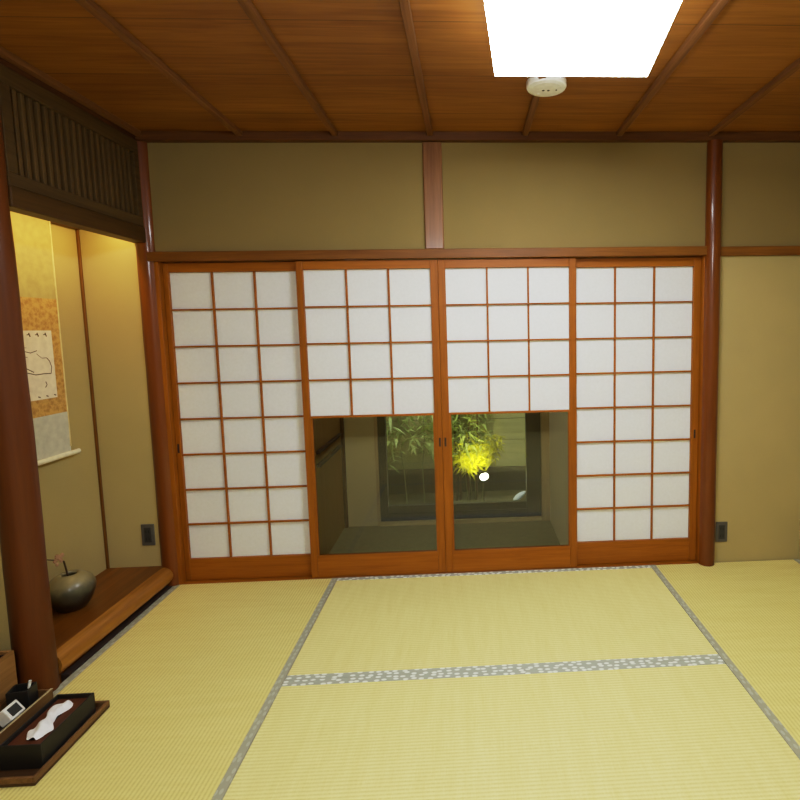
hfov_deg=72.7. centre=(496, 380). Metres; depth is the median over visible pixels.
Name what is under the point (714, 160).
post
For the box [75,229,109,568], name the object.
trim
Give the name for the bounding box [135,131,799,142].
trim
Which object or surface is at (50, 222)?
trim
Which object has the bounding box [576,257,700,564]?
screen
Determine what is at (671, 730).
mat
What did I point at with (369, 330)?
screen
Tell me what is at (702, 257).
trim
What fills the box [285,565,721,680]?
mat
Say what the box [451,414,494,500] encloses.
bamboo plant
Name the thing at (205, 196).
wall
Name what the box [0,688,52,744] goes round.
box
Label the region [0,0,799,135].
ceiling
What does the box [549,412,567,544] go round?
wall
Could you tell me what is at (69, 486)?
wall
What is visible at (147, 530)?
socket
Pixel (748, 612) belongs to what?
mat
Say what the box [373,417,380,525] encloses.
trim
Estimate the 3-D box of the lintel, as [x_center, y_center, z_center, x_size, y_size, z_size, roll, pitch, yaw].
[-1.956,-0.761,2.517,0.077,0.082,0.884,-1,6,-3]
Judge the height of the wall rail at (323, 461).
0.022 m
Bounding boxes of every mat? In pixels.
[0,578,337,799]
[223,659,799,799]
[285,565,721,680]
[650,559,799,759]
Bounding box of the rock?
[513,491,524,499]
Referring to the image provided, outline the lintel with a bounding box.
[8,185,145,242]
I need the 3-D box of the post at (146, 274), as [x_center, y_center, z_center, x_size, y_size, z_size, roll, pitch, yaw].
[-1.950,-0.048,3.072,0.122,2.529,0.122,-1,6,-3]
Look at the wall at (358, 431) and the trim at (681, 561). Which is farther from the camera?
the wall at (358, 431)
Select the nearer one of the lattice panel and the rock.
the lattice panel
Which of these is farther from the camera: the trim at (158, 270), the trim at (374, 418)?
the trim at (374, 418)
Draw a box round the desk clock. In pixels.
[0,700,25,727]
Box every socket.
[144,527,151,542]
[718,525,724,538]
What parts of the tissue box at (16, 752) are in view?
lid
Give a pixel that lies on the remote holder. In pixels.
(19, 692)
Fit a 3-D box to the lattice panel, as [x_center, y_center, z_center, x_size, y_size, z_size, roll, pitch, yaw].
[-1.968,-1.030,2.492,0.083,0.458,0.882,-1,6,-3]
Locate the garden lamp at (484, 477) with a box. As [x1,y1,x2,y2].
[480,473,488,500]
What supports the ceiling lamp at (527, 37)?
attached to the ceiling
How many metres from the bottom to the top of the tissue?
0.026 m
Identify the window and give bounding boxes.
[377,413,540,521]
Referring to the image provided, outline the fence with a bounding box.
[386,413,525,493]
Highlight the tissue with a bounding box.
[26,700,72,739]
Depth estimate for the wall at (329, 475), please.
3.62 m
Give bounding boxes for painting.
[23,331,57,400]
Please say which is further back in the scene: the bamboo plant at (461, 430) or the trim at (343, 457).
the bamboo plant at (461, 430)
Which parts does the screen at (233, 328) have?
rail, rail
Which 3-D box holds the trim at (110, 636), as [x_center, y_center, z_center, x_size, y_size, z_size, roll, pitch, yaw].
[-1.908,1.275,2.745,0.043,0.056,0.834,-1,6,-3]
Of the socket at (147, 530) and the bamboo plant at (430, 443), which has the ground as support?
the bamboo plant at (430, 443)
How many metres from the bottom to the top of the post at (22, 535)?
2.529 m
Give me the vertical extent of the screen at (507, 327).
1.876 m
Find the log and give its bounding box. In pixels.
[57,568,172,673]
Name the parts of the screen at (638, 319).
rail, rail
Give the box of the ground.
[389,490,525,504]
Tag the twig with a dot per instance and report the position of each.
(58, 557)
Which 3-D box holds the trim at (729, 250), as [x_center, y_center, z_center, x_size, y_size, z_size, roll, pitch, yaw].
[1.593,-0.766,3.159,0.556,0.054,0.032,-1,6,-3]
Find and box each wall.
[0,223,106,650]
[79,143,799,567]
[313,418,344,553]
[344,417,377,526]
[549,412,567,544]
[798,516,799,559]
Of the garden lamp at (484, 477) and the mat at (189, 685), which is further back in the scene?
the garden lamp at (484, 477)
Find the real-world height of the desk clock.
0.067 m
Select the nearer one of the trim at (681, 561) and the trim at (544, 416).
the trim at (681, 561)
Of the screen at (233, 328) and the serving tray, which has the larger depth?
the screen at (233, 328)
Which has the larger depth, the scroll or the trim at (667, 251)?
the trim at (667, 251)
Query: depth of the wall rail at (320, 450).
3.55 m
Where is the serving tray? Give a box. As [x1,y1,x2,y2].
[0,700,109,787]
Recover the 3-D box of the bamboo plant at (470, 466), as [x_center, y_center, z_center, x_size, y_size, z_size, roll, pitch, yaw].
[-0.183,0.876,5.517,0.677,0.756,0.424,-1,6,-3]
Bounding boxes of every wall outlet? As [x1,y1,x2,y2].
[141,524,155,545]
[715,522,727,541]
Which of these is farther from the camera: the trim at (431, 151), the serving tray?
the trim at (431, 151)
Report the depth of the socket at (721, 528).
3.31 m
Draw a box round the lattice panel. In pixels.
[0,64,143,226]
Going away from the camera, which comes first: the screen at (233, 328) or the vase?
the vase
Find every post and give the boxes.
[0,113,59,691]
[135,141,178,585]
[699,139,722,566]
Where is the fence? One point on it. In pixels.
(509, 473)
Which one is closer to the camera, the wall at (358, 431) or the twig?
the twig
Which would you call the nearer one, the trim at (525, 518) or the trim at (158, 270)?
the trim at (158, 270)
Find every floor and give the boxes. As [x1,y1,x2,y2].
[52,566,163,683]
[329,521,559,553]
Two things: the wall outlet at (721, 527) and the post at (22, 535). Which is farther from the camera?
the wall outlet at (721, 527)
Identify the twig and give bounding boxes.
[47,553,68,575]
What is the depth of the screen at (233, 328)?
3.14 m
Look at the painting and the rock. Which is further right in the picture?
the rock
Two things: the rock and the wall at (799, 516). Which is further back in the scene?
the rock
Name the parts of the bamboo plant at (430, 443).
stem, stem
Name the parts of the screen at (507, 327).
rail, rail, rail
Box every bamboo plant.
[386,415,461,503]
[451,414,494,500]
[452,430,509,501]
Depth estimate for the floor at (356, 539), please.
3.82 m
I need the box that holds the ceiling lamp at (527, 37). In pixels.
[484,0,681,76]
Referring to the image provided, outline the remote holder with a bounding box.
[5,681,38,715]
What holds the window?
in the wall at (358, 431)
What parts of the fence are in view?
board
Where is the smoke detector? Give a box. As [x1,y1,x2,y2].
[526,76,566,96]
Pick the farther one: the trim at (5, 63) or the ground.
the ground
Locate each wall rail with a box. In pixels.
[316,433,340,453]
[317,445,341,467]
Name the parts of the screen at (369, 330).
rail, rail, rail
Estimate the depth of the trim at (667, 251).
3.04 m
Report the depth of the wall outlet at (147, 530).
3.12 m
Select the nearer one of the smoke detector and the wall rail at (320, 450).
the smoke detector
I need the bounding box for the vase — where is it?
[49,569,96,612]
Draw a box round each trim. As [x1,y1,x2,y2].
[0,57,134,139]
[50,222,79,229]
[61,586,171,682]
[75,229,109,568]
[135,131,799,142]
[146,246,706,262]
[154,262,186,584]
[181,560,697,584]
[340,418,348,527]
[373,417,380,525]
[381,516,541,525]
[422,142,443,248]
[540,412,549,520]
[696,256,704,562]
[721,246,799,255]
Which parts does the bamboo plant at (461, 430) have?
stem, stem, stem, stem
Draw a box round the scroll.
[10,211,80,465]
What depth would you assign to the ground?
5.66 m
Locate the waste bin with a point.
(8, 675)
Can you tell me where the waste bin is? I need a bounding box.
[0,650,17,702]
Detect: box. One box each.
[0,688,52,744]
[0,692,95,770]
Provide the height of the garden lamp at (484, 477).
0.324 m
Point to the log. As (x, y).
(74, 648)
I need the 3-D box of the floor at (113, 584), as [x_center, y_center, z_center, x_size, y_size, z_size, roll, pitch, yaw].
[-2.090,1.226,2.698,0.334,0.169,0.900,-1,6,-3]
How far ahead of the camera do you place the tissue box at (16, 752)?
1.88 m
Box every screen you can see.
[162,262,311,580]
[295,259,445,577]
[438,258,576,571]
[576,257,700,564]

